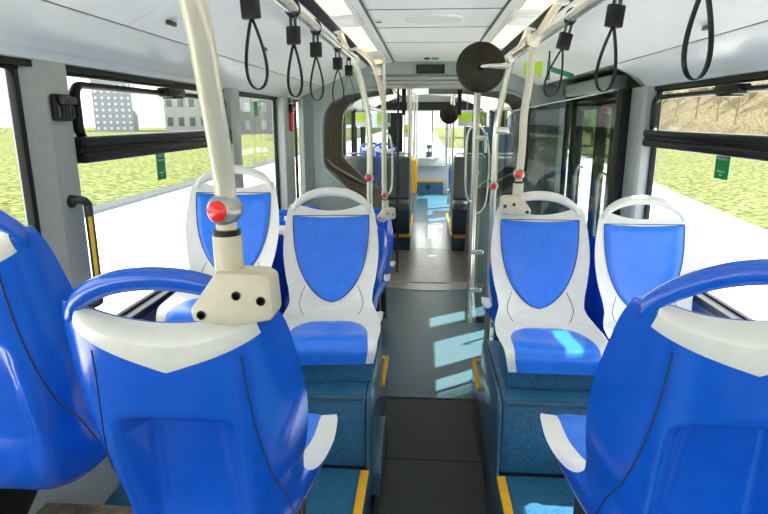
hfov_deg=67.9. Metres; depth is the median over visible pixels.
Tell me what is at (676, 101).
bare tree
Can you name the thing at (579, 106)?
door
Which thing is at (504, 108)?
wall
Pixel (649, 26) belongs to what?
ceiling
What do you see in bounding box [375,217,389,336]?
passenger seat
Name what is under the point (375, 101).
ceiling
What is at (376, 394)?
podium
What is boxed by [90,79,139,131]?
building
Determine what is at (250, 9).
strap
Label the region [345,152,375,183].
seat
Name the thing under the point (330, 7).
recessed light
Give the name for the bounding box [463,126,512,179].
window
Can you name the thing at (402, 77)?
trim
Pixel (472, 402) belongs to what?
trim
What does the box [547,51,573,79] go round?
sign
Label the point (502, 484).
trim
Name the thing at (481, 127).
curved handrail
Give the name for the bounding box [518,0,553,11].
recessed light
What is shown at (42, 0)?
trim
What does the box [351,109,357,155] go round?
post
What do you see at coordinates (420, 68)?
display panel
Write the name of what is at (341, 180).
rib
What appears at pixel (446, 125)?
trim
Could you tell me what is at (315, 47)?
strap
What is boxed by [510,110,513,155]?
post
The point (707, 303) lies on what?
sill
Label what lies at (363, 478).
trim
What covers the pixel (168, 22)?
panel latch
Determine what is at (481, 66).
mirror
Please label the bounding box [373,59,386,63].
recessed light
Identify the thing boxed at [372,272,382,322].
passenger seat
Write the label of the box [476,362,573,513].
platform
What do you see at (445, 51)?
ceiling panel
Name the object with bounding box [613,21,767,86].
ceiling
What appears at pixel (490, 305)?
passenger seat
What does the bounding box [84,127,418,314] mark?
road
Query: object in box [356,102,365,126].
notice board
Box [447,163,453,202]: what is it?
passenger seat
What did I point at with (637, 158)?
post
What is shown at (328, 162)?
left bellows lip
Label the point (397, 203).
pole
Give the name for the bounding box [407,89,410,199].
pole
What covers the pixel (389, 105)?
trim
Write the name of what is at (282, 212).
passenger seat
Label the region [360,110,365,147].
post
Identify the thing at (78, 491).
wall
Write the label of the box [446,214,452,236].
trim
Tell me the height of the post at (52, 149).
1.565 m
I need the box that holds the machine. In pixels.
[426,145,431,157]
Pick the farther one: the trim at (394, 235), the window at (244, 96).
the trim at (394, 235)
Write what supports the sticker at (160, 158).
attached to the window at (94, 148)
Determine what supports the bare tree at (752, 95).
on the hillside
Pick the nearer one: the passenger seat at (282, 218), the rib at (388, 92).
the passenger seat at (282, 218)
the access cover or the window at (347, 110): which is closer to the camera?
the access cover
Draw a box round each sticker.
[155,153,166,179]
[714,155,730,179]
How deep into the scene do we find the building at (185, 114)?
94.01 m
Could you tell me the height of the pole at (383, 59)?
2.095 m
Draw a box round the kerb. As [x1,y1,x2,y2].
[0,129,387,231]
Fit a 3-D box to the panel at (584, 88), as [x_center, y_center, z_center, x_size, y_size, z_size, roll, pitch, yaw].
[1.471,-1.198,4.024,0.110,0.085,1.130,1,14,4]
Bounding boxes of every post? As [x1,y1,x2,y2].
[3,60,117,504]
[223,88,243,187]
[272,96,295,209]
[343,112,346,156]
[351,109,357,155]
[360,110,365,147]
[489,110,494,126]
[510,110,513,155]
[620,86,662,218]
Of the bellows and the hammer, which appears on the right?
the bellows
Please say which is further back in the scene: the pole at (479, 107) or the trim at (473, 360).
the pole at (479, 107)
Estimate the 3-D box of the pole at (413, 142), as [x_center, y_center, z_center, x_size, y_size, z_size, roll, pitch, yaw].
[0.522,-1.833,10.039,0.065,2.031,0.064,1,14,4]
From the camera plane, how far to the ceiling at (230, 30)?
2.43 m
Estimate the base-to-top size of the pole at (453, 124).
1.835 m
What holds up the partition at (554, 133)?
on the floor
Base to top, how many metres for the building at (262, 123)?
7.500 m
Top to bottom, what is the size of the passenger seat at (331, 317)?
0.757 m
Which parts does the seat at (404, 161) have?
backrest, rail, seat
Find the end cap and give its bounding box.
[612,66,644,86]
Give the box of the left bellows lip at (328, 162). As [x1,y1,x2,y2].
[325,158,380,189]
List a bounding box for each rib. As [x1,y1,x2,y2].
[324,89,535,278]
[326,89,532,275]
[329,89,530,271]
[331,90,527,268]
[333,91,520,265]
[335,92,520,262]
[336,92,519,259]
[338,92,519,257]
[340,94,517,254]
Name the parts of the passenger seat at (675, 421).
panel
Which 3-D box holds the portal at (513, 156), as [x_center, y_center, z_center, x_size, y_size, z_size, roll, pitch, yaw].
[0.517,-1.103,6.828,2.440,2.130,0.070,1,14,4]
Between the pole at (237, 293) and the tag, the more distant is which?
the tag
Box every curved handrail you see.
[369,104,384,112]
[387,133,392,194]
[464,126,473,201]
[476,125,489,214]
[509,132,517,155]
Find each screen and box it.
[412,157,416,215]
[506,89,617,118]
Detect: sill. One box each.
[123,203,303,318]
[692,293,741,318]
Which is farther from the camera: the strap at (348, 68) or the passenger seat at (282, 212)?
the passenger seat at (282, 212)
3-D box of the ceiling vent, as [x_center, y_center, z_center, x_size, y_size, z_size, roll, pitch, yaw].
[0.261,-1.242,2.981,0.310,0.012,0.270,1,14,4]
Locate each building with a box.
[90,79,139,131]
[163,91,204,130]
[239,97,272,133]
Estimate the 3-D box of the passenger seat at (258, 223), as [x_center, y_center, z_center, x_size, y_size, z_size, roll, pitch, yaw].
[-0.719,0.042,2.555,0.444,0.857,0.592,0,14,1]
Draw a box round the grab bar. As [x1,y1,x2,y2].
[67,195,103,307]
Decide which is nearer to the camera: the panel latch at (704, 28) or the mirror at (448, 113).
the panel latch at (704, 28)
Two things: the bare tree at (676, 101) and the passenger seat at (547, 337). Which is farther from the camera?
the bare tree at (676, 101)
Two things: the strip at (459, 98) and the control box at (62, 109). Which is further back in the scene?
the strip at (459, 98)
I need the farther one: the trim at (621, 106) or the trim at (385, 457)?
the trim at (621, 106)
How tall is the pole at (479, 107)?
2.095 m
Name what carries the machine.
on the dashboard
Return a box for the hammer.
[288,98,295,130]
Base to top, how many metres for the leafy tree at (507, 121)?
5.860 m
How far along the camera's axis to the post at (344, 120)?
8.21 m
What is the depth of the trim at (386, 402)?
2.46 m
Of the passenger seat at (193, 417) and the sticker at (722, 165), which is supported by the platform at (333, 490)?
the passenger seat at (193, 417)
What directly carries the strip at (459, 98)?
hanging from the bellows
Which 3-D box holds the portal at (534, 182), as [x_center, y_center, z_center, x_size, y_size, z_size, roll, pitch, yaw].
[0.423,-0.785,5.514,2.440,2.130,0.080,1,14,4]
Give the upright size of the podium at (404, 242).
0.260 m
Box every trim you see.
[42,0,320,86]
[307,393,363,400]
[321,464,365,469]
[353,470,368,513]
[370,396,387,513]
[375,76,457,79]
[377,102,482,109]
[382,355,388,387]
[385,457,480,461]
[386,80,460,83]
[386,84,464,88]
[388,396,470,400]
[393,234,409,236]
[409,213,412,236]
[415,111,447,163]
[417,180,442,181]
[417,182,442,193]
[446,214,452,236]
[453,235,465,237]
[471,358,480,390]
[471,399,492,513]
[497,476,512,513]
[499,471,564,477]
[505,400,587,408]
[603,88,631,215]
[613,20,767,64]
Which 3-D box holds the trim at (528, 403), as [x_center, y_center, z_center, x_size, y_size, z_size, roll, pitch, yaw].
[0.921,0.576,2.193,0.900,0.019,0.020,1,14,4]
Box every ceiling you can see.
[0,0,320,99]
[47,0,366,86]
[298,0,573,65]
[349,89,508,110]
[504,0,767,85]
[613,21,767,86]
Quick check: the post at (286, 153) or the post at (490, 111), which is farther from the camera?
the post at (490, 111)
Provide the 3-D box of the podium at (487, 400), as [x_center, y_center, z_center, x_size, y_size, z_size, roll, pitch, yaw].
[0.333,1.231,0.573,0.014,0.538,5.780,1,14,4]
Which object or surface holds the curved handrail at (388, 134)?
attached to the pole at (387, 213)
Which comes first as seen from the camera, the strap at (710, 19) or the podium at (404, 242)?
the strap at (710, 19)
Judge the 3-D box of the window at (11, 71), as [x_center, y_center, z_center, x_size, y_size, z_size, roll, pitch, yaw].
[-1.165,0.159,0.677,0.026,0.932,2.275,1,14,4]
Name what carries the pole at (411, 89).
on the podium at (404, 242)
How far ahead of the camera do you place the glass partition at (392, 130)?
11.44 m
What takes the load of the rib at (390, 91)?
attached to the bellows
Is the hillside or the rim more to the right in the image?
the hillside
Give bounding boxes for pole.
[178,0,280,325]
[333,30,373,205]
[351,47,395,219]
[381,57,387,198]
[396,80,399,271]
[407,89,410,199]
[410,89,412,214]
[412,93,415,209]
[414,96,418,200]
[447,95,452,203]
[449,94,454,217]
[464,92,487,323]
[471,93,480,309]
[484,27,535,341]
[499,0,569,215]
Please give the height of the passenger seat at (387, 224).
0.967 m
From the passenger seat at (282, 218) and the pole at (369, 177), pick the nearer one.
the pole at (369, 177)
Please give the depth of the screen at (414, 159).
8.96 m
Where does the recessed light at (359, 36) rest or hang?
in the ceiling at (311, 6)
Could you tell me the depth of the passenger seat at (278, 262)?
2.94 m
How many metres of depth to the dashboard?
12.23 m
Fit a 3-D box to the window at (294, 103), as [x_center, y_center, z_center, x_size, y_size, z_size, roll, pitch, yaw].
[-0.841,-0.929,5.173,0.026,0.932,0.450,1,14,4]
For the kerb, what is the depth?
14.60 m
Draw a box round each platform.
[103,359,383,513]
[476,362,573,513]
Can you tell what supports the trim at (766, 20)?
attached to the ceiling at (743, 50)
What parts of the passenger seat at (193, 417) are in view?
panel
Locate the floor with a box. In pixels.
[373,193,493,513]
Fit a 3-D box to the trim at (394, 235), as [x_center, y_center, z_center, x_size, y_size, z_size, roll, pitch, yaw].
[-0.176,-0.270,7.113,0.995,0.034,0.035,1,14,4]
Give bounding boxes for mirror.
[439,104,457,123]
[456,42,509,92]
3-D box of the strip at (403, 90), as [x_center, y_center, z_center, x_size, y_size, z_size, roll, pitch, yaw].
[0.190,-1.504,5.460,0.040,0.285,0.020,1,14,4]
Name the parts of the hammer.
handle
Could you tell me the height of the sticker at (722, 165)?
0.122 m
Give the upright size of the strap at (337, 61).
0.293 m
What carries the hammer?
attached to the post at (286, 153)
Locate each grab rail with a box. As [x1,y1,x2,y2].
[273,0,355,61]
[510,0,605,60]
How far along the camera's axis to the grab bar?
1.94 m
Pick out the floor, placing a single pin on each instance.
(417, 428)
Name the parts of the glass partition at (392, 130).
panel, cab post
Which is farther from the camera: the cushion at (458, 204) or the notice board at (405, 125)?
the notice board at (405, 125)
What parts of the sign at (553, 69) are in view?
plate, plate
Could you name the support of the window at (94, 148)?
in the wall at (78, 491)
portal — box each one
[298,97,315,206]
[305,69,562,282]
[341,89,515,250]
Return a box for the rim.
[320,87,539,283]
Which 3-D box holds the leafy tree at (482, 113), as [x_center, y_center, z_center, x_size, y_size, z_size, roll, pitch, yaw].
[12.607,-17.160,62.986,6.231,8.204,6.308,-6,15,-23]
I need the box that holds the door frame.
[539,65,641,99]
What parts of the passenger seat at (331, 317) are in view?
seat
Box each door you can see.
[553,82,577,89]
[565,95,613,238]
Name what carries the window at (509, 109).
in the wall
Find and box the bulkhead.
[362,61,456,76]
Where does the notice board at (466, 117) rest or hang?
hanging from the ceiling at (375, 101)
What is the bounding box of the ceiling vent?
[404,14,463,23]
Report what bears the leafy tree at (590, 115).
on the ground
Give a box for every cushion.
[388,199,409,209]
[452,199,467,210]
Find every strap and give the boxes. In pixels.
[240,0,268,89]
[285,0,302,96]
[310,19,323,100]
[332,39,343,104]
[344,49,354,105]
[543,7,576,96]
[594,0,625,91]
[681,0,713,80]
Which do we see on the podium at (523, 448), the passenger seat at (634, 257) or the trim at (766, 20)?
the passenger seat at (634, 257)
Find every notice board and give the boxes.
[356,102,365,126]
[377,112,389,126]
[404,89,407,136]
[458,95,472,125]
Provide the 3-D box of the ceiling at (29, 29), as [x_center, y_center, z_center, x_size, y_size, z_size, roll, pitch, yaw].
[-0.972,-0.592,1.433,0.207,0.132,8.120,1,14,4]
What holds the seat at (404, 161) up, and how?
on the podium at (404, 242)
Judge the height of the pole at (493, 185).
2.102 m
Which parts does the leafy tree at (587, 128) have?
crown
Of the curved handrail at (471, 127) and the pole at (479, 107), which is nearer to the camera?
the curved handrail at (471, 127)
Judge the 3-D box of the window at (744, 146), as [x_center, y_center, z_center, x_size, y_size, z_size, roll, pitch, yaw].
[1.409,-0.257,2.394,0.098,0.932,1.720,1,14,4]
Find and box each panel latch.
[166,20,176,26]
[702,25,707,30]
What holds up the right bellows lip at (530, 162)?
attached to the bellows
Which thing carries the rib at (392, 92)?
attached to the bellows
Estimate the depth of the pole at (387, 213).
4.12 m
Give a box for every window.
[0,63,41,235]
[66,72,232,315]
[239,95,280,208]
[293,102,299,197]
[347,110,353,155]
[502,109,510,126]
[559,101,572,207]
[642,77,767,319]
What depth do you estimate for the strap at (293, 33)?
1.76 m
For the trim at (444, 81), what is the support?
attached to the portal at (534, 182)
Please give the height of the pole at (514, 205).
0.929 m
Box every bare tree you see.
[664,89,694,116]
[692,87,710,117]
[708,87,719,120]
[721,83,761,124]
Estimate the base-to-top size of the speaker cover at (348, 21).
0.025 m
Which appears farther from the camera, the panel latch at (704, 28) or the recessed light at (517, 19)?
the recessed light at (517, 19)
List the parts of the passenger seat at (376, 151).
panel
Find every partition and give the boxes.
[376,113,405,184]
[541,96,565,214]
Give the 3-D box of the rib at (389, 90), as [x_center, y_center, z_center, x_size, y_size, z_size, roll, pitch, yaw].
[0.458,-0.784,6.033,2.041,1.897,0.015,1,14,4]
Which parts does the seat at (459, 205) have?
seat, backrest, rail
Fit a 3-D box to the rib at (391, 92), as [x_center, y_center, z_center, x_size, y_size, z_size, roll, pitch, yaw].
[0.486,-0.879,6.425,2.041,1.897,0.015,1,14,4]
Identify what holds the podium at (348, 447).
on the platform at (333, 490)
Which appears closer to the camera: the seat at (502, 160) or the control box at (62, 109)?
the control box at (62, 109)
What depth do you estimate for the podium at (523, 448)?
2.27 m
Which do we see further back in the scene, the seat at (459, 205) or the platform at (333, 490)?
the seat at (459, 205)
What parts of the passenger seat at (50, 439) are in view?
panel, seat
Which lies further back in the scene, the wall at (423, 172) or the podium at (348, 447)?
the wall at (423, 172)
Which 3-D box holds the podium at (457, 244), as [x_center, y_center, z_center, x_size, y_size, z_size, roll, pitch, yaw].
[1.343,-0.325,7.844,0.895,0.260,1.650,1,14,4]
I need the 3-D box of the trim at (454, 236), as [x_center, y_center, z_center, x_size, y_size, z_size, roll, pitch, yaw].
[1.295,-0.246,7.013,0.875,0.034,0.035,1,14,4]
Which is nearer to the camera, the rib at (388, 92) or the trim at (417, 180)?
the rib at (388, 92)
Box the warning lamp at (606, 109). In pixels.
[602,106,610,112]
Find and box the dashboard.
[412,156,444,165]
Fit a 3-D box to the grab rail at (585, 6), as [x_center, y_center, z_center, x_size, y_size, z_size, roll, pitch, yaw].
[0.531,-0.496,0.646,0.037,0.036,5.160,1,14,4]
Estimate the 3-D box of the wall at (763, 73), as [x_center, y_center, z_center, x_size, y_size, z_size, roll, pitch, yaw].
[1.374,0.310,1.482,0.050,2.500,8.120,1,14,4]
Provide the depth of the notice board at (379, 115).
7.84 m
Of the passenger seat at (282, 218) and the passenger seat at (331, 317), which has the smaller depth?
the passenger seat at (331, 317)
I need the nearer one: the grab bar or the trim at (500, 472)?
the grab bar
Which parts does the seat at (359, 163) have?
rail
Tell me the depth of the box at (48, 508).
1.77 m
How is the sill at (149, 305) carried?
attached to the wall at (78, 491)
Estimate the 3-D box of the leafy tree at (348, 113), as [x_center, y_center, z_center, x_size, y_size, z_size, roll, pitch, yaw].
[-4.995,-16.293,58.148,6.446,8.835,6.501,-6,15,-23]
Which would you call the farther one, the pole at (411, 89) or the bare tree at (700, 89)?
the bare tree at (700, 89)
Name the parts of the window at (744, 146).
hopper frame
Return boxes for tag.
[253,101,257,115]
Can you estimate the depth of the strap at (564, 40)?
1.90 m
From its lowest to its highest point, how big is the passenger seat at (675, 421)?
1.190 m
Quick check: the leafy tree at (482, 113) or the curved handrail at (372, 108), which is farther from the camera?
the leafy tree at (482, 113)
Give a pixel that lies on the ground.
(744, 196)
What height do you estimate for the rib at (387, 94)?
1.897 m
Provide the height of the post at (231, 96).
0.975 m
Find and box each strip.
[402,89,405,114]
[457,89,461,114]
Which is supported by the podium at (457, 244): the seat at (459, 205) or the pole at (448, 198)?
the seat at (459, 205)
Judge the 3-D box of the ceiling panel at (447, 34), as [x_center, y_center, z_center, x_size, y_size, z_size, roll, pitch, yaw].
[0.302,-1.403,3.589,0.650,0.015,0.652,1,14,4]
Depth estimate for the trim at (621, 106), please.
3.43 m
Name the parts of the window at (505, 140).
edge post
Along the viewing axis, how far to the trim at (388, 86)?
5.26 m
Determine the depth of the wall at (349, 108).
9.41 m
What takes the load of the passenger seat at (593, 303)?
on the platform at (528, 495)
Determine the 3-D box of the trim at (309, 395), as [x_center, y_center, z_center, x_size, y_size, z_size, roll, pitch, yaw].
[-0.547,0.551,2.292,0.935,0.019,0.020,1,14,4]
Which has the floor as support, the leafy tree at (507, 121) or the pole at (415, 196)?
the pole at (415, 196)
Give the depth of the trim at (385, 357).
3.25 m
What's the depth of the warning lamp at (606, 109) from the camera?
3.79 m
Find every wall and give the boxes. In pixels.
[0,55,297,513]
[347,107,363,110]
[371,95,482,193]
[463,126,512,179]
[484,107,509,111]
[558,71,767,315]
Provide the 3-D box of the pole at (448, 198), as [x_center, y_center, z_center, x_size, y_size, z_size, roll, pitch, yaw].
[1.246,-2.010,10.769,0.065,2.031,0.064,1,14,4]
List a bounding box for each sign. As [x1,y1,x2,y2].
[524,61,542,76]
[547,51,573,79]
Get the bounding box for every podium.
[305,364,372,465]
[362,337,386,513]
[393,215,411,249]
[447,214,465,250]
[471,340,503,513]
[487,340,589,473]
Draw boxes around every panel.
[362,0,507,9]
[367,9,501,27]
[377,27,488,42]
[385,42,474,61]
[416,64,444,73]
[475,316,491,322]
[565,75,627,96]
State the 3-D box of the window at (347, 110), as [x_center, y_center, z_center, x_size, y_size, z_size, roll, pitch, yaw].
[-0.569,-1.854,8.952,0.026,0.890,1.250,1,14,4]
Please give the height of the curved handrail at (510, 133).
0.535 m
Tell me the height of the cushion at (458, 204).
0.100 m
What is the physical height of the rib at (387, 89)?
1.897 m
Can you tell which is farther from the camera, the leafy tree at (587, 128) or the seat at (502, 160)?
the leafy tree at (587, 128)
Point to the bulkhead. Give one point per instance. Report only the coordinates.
(394, 69)
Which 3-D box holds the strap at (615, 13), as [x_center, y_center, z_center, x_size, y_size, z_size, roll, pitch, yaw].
[0.578,-0.566,1.432,0.061,0.292,0.058,-12,18,-40]
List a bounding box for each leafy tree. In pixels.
[346,110,350,124]
[480,111,488,126]
[495,110,510,126]
[569,103,594,144]
[584,93,665,138]
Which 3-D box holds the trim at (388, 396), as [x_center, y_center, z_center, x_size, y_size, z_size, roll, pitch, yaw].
[0.267,0.832,3.357,0.505,0.003,0.016,1,14,4]
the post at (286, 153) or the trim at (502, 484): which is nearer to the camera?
the trim at (502, 484)
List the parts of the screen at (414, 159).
post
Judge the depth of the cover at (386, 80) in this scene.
6.40 m
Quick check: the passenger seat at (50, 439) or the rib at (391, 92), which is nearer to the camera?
the passenger seat at (50, 439)
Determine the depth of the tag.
4.04 m
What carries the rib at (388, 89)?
attached to the bellows
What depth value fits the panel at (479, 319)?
4.60 m
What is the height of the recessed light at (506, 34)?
0.020 m
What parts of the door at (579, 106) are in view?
handle, frame, handle, frame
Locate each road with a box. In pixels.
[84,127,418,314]
[405,127,453,162]
[448,148,767,319]
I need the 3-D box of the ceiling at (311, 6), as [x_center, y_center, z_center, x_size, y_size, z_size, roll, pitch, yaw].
[0.137,-0.825,1.296,1.144,0.048,8.120,1,14,4]
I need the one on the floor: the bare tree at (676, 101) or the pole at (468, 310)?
the pole at (468, 310)
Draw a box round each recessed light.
[314,0,353,16]
[339,24,378,51]
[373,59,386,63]
[489,23,528,47]
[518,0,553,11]
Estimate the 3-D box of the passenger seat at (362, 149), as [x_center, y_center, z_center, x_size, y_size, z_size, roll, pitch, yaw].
[-0.212,-1.491,10.384,0.444,1.203,0.592,1,14,4]
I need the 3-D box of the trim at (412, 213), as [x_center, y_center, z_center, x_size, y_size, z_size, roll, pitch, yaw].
[0.378,-0.459,7.881,0.024,0.028,1.650,1,14,4]
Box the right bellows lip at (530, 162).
[477,159,532,189]
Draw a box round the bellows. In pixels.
[324,89,535,247]
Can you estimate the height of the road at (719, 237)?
0.100 m
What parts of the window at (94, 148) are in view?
hopper frame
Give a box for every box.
[36,502,132,513]
[49,93,76,120]
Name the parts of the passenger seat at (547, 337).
seat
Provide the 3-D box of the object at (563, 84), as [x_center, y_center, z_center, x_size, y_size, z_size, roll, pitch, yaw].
[1.483,-1.360,4.633,0.215,0.113,0.030,1,14,4]
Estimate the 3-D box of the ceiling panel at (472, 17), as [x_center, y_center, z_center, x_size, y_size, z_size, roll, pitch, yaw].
[0.260,-1.260,2.997,0.650,0.015,0.552,1,14,4]
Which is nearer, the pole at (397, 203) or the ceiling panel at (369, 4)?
the ceiling panel at (369, 4)
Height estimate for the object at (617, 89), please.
1.760 m
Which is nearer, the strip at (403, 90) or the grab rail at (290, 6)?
the grab rail at (290, 6)
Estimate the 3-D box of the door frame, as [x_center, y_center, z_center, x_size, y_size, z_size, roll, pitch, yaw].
[1.452,-1.250,4.208,0.215,0.150,2.090,1,14,4]
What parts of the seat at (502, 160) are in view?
rail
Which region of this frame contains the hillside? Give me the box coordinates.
[569,81,767,134]
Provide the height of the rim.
1.918 m
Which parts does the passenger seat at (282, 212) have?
panel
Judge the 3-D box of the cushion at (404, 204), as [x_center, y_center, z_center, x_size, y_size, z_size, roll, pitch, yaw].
[0.116,-0.669,7.225,0.410,0.100,0.360,1,14,4]
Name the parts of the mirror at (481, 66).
arm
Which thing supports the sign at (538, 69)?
hanging from the ceiling at (649, 26)
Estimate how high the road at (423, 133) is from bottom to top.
0.100 m
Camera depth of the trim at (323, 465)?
2.34 m
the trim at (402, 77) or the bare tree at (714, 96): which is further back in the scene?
the bare tree at (714, 96)
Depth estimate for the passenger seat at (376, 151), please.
8.93 m
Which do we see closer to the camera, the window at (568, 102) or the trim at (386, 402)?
the trim at (386, 402)
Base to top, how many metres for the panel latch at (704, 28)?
0.016 m
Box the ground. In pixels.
[0,127,767,230]
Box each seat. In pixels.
[0,209,107,513]
[62,267,337,513]
[156,165,278,321]
[271,234,289,314]
[279,209,287,235]
[280,205,321,224]
[283,187,380,381]
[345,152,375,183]
[351,206,394,317]
[359,142,381,155]
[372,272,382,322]
[373,143,396,185]
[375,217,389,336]
[378,153,409,232]
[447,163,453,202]
[451,153,485,233]
[481,263,499,340]
[489,153,512,177]
[491,191,607,390]
[540,258,767,513]
[584,235,607,339]
[595,195,695,340]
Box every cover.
[331,15,360,27]
[372,416,387,496]
[386,80,428,80]
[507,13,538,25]

